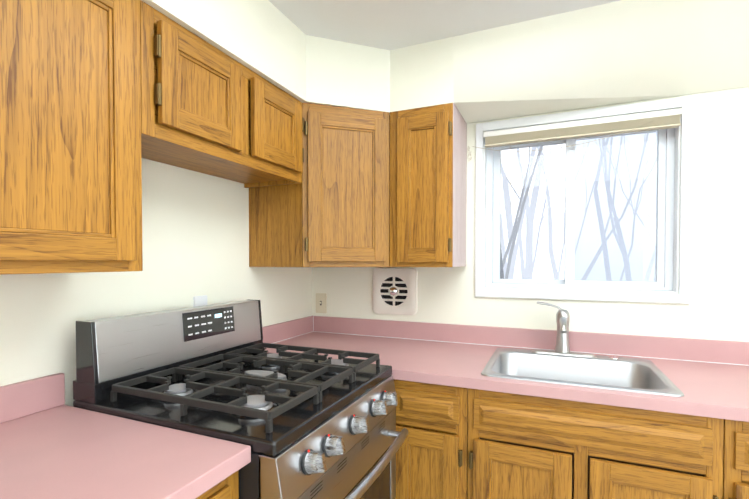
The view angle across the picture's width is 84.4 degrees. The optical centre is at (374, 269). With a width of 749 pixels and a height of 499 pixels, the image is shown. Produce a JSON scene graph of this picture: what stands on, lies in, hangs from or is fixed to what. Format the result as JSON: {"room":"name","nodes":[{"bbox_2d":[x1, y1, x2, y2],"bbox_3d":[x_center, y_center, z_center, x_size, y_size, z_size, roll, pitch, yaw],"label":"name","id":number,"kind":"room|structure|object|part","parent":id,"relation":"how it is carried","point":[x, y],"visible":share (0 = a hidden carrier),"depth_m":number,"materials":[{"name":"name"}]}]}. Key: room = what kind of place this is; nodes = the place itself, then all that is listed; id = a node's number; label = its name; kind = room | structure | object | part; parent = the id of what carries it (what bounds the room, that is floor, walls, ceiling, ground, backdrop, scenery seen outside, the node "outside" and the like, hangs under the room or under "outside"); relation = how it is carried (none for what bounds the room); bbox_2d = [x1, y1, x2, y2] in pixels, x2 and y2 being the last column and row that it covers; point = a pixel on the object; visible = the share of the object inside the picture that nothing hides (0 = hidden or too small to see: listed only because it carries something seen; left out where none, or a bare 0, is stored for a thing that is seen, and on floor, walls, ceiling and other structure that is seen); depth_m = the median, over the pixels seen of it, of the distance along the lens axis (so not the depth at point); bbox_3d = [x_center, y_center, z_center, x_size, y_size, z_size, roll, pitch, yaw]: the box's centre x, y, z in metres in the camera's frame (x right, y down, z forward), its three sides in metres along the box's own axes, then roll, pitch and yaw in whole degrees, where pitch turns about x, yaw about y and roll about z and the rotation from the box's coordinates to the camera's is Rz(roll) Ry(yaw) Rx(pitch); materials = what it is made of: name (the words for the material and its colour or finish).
{"room":"kitchen","nodes":[
{"label":"kitchen","id":0,"kind":"room"},
{"bbox_2d":[0,158,311,406],"bbox_3d":[-1.166,0.151,0.773,0.140,2.320,3.980,0,1,23],"label":"wall","id":1,"kind":"structure","parent":0,"point":[195,233],"depth_m":1.50,"materials":[{"name":"beige paint"}]},
{"bbox_2d":[0,0,167,271],"bbox_3d":[-0.852,-0.357,0.905,0.324,0.697,0.611,0,1,23],"label":"upper cabinet","id":2,"kind":"object","parent":1,"relation":"attached to","point":[99,99],"depth_m":0.94,"materials":[{"name":"brown wood"}]},
{"bbox_2d":[193,295,206,306],"bbox_3d":[-0.702,0.129,1.667,0.005,0.044,0.070,0,1,23],"label":"outlet","id":3,"kind":"object","parent":1,"relation":"attached to","point":[199,300],"visible":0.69,"depth_m":1.66,"materials":[{"name":"white paint"}]},
{"bbox_2d":[168,18,259,171],"bbox_3d":[-0.664,-0.548,1.339,0.324,0.332,0.420,0,1,23],"label":"upper cabinet","id":4,"kind":"object","parent":1,"relation":"attached to","point":[214,99],"depth_m":1.31,"materials":[{"name":"brown wood"}]},
{"bbox_2d":[200,76,303,187],"bbox_3d":[-0.522,-0.555,1.669,0.324,0.332,0.389,0,1,23],"label":"upper cabinet","id":5,"kind":"object","parent":1,"relation":"attached to","point":[281,114],"depth_m":1.65,"materials":[{"name":"brown wood"}]},
{"bbox_2d":[248,180,303,266],"bbox_3d":[-0.338,-0.372,2.112,0.339,0.715,0.597,0,1,23],"label":"upper cabinet","id":6,"kind":"object","parent":1,"relation":"attached to","point":[276,211],"depth_m":1.87,"materials":[{"name":"brown wood"}]},
{"bbox_2d":[269,0,619,49],"bbox_3d":[0.598,-1.024,-0.008,3.980,0.100,3.980,0,1,23],"label":"ceiling","id":7,"kind":"structure","parent":0,"point":[389,24],"depth_m":1.64,"materials":[{"name":"paint"}]},
{"bbox_2d":[142,0,748,122],"bbox_3d":[0.599,-0.832,-0.006,3.698,0.284,3.698,0,1,23],"label":"soffit","id":8,"kind":"structure","parent":7,"relation":"attached to","point":[620,51],"depth_m":1.69,"materials":[{"name":"beige paint"}]},
{"bbox_2d":[312,86,748,341],"bbox_3d":[1.421,0.132,1.750,3.840,2.320,0.140,0,1,23],"label":"wall","id":9,"kind":"structure","parent":0,"point":[716,307],"depth_m":1.72,"materials":[{"name":"beige paint"}]},
{"bbox_2d":[316,293,326,312],"bbox_3d":[-0.316,0.199,2.413,0.072,0.117,0.017,0,1,23],"label":"light switch","id":10,"kind":"object","parent":9,"relation":"attached to","point":[321,302],"visible":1,"depth_m":2.41,"materials":[{"name":"beige plastic"}]},
{"bbox_2d":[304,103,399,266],"bbox_3d":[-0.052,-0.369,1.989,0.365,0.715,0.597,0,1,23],"label":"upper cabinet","id":11,"kind":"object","parent":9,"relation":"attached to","point":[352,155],"depth_m":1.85,"materials":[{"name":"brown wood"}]},
{"bbox_2d":[373,267,417,314],"bbox_3d":[0.103,0.118,2.219,0.255,0.255,0.038,0,1,23],"label":"fan","id":12,"kind":"object","parent":9,"relation":"attached to","point":[395,291],"visible":1,"depth_m":2.22,"materials":[{"name":"white paint"}]},
{"bbox_2d":[400,103,466,266],"bbox_3d":[0.247,-0.378,1.993,0.332,0.697,0.324,0,1,23],"label":"upper cabinet","id":13,"kind":"object","parent":9,"relation":"attached to","point":[433,139],"depth_m":1.84,"materials":[{"name":"brown wood"}]},
{"bbox_2d":[475,96,691,303],"bbox_3d":[0.930,-0.289,1.939,0.875,0.855,0.143,0,1,23],"label":"sliding window","id":14,"kind":"structure","parent":9,"relation":"in","point":[673,203],"depth_m":1.89,"materials":[{"name":"white paint"}]},
{"bbox_3d":[0.787,-0.285,2.055,0.375,0.711,0.030,0,1,23],"label":"sash","id":15,"kind":"part","parent":14,"relation":"part of","materials":[{"name":"white plastic"}]},
{"bbox_2d":[467,107,682,185],"bbox_3d":[0.861,-0.479,1.873,0.877,0.373,0.047,0,1,23],"label":"mini blind","id":16,"kind":"object","parent":14,"relation":"attached to","point":[648,121],"visible":1,"depth_m":1.83,"materials":[{"name":"beige"}]},
{"bbox_3d":[0.943,-0.289,1.969,0.789,0.759,0.078,0,1,23],"label":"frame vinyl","id":17,"kind":"part","parent":14,"relation":"part of","materials":[{"name":"white"}]},
{"bbox_3d":[1.089,-0.282,1.886,0.395,0.711,0.030,0,1,23],"label":"sash","id":18,"kind":"part","parent":14,"relation":"part of","materials":[{"name":"white plastic"}]},
{"bbox_3d":[0.598,1.376,0.038,3.980,0.100,3.980,0,1,23],"label":"floor","id":19,"kind":"structure","parent":0,"visible":0},
{"bbox_2d":[196,470,238,498],"bbox_3d":[-0.749,0.874,0.721,0.671,0.876,0.763,0,1,23],"label":"base cabinet","id":20,"kind":"object","parent":19,"relation":"on","point":[228,488],"depth_m":0.89,"materials":[{"name":"brown wood"}]},
{"bbox_2d":[0,373,250,498],"bbox_3d":[-0.743,0.372,0.705,0.687,0.128,0.771,0,1,23],"label":"countertop","id":21,"kind":"structure","parent":20,"relation":"on","point":[52,446],"depth_m":0.89,"materials":[{"name":"laminate"}]},
{"bbox_2d":[73,299,407,498],"bbox_3d":[-0.355,0.722,1.363,0.794,1.157,0.729,0,1,23],"label":"gas range","id":22,"kind":"object","parent":19,"relation":"on","point":[309,423],"visible":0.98,"depth_m":1.21,"materials":[{"name":"silver metal"}]},
{"bbox_2d":[73,353,391,456],"bbox_3d":[-0.397,0.387,1.375,0.702,0.034,0.729,0,1,23],"label":"cooktop","id":23,"kind":"object","parent":22,"relation":"in","point":[295,427],"depth_m":1.11,"materials":[{"name":"black metal"}]},
{"bbox_3d":[-0.025,0.600,1.219,0.076,0.031,0.637,0,1,23],"label":"handle","id":24,"kind":"part","parent":22,"relation":"part of","materials":[{"name":"silver metal"}]},
{"bbox_2d":[394,379,503,498],"bbox_3d":[0.321,0.853,1.816,0.365,0.876,0.629,0,1,23],"label":"base cabinet","id":25,"kind":"object","parent":19,"relation":"on","point":[462,443],"depth_m":1.50,"materials":[{"name":"brown wood"}]},
{"bbox_2d":[652,410,748,498],"bbox_3d":[1.445,0.863,1.333,0.777,0.876,0.629,0,1,23],"label":"base cabinet","id":26,"kind":"object","parent":19,"relation":"on","point":[694,457],"depth_m":1.21,"materials":[{"name":"brown wood"}]},
{"bbox_2d":[262,301,748,421],"bbox_3d":[0.658,0.352,1.661,2.507,0.407,0.629,0,1,23],"label":"countertop","id":27,"kind":"structure","parent":26,"relation":"on","point":[700,377],"depth_m":1.72,"materials":[{"name":"laminate"}]},
{"bbox_2d":[481,301,683,396],"bbox_3d":[0.762,0.353,1.603,0.614,0.407,0.516,0,1,23],"label":"sink","id":28,"kind":"object","parent":27,"relation":"in","point":[560,366],"depth_m":1.71,"materials":[{"name":"silver metal"}]},
{"label":"outside","id":29,"kind":"structure","parent":0,"visible":0},
{"bbox_2d":[500,242,503,278],"bbox_3d":[1.701,-2.986,13.306,6.506,25.168,7.053,0,1,23],"label":"tree","id":30,"kind":"object","parent":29,"point":[501,270],"depth_m":11.32,"materials":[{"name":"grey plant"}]},
{"bbox_2d":[501,147,529,266],"bbox_3d":[2.936,-4.412,17.066,8.163,25.852,11.871,0,1,23],"label":"tree","id":31,"kind":"object","parent":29,"point":[513,232],"depth_m":16.37,"materials":[{"name":"grey plant"}]},
{"bbox_2d":[500,147,534,278],"bbox_3d":[5.399,-8.963,15.343,11.833,38.018,11.069,0,1,23],"label":"tree","id":32,"kind":"object","parent":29,"point":[507,205],"depth_m":16.96,"materials":[{"name":"white plant"}]},
{"bbox_2d":[505,146,542,278],"bbox_3d":[5.147,-5.131,12.792,13.517,27.496,7.662,0,1,23],"label":"tree","id":33,"kind":"object","parent":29,"point":[523,204],"depth_m":12.77,"materials":[{"name":"grey plant"}]},
{"bbox_2d":[517,146,544,278],"bbox_3d":[6.382,-12.138,21.180,8.657,44.156,11.259,0,1,23],"label":"tree","id":34,"kind":"object","parent":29,"point":[529,237],"depth_m":17.08,"materials":[{"name":"white plant"}]},
{"bbox_2d":[500,144,561,278],"bbox_3d":[11.375,-9.649,32.667,11.277,38.706,12.059,0,1,23],"label":"tree","id":35,"kind":"object","parent":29,"point":[521,249],"depth_m":29.08,"materials":[{"name":"white plant"}]},
{"bbox_2d":[542,141,602,279],"bbox_3d":[14.907,-8.842,27.716,12.274,37.293,7.194,0,1,23],"label":"tree","id":36,"kind":"object","parent":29,"point":[551,255],"depth_m":26.73,"materials":[{"name":"white plant"}]},
{"bbox_2d":[501,132,656,280],"bbox_3d":[13.064,-4.323,33.598,80.000,50.000,0.001,0,1,23],"label":"sky","id":37,"kind":"structure","parent":29,"point":[543,233],"depth_m":32.13,"materials":[{"name":"white"}]},
{"bbox_2d":[544,133,648,279],"bbox_3d":[13.214,-6.793,26.235,9.764,33.288,7.074,0,1,23],"label":"tree","id":38,"kind":"object","parent":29,"point":[599,249],"depth_m":25.89,"materials":[{"name":"white plant"}]},
{"bbox_2d":[584,132,656,281],"bbox_3d":[12.156,-7.558,21.317,11.462,34.970,14.364,0,1,23],"label":"tree","id":39,"kind":"object","parent":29,"point":[607,182],"depth_m":23.20,"materials":[{"name":"white plant"}]},
{"bbox_2d":[593,133,656,280],"bbox_3d":[15.277,-9.496,26.252,15.646,38.675,17.894,0,1,23],"label":"tree","id":40,"kind":"object","parent":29,"point":[598,214],"depth_m":25.82,"materials":[{"name":"white plant"}]},
{"bbox_2d":[624,137,656,280],"bbox_3d":[12.362,-7.653,12.793,9.056,35.518,15.388,0,1,23],"label":"tree","id":41,"kind":"object","parent":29,"point":[648,270],"depth_m":17.19,"materials":[{"name":"white plant"}]}
]}

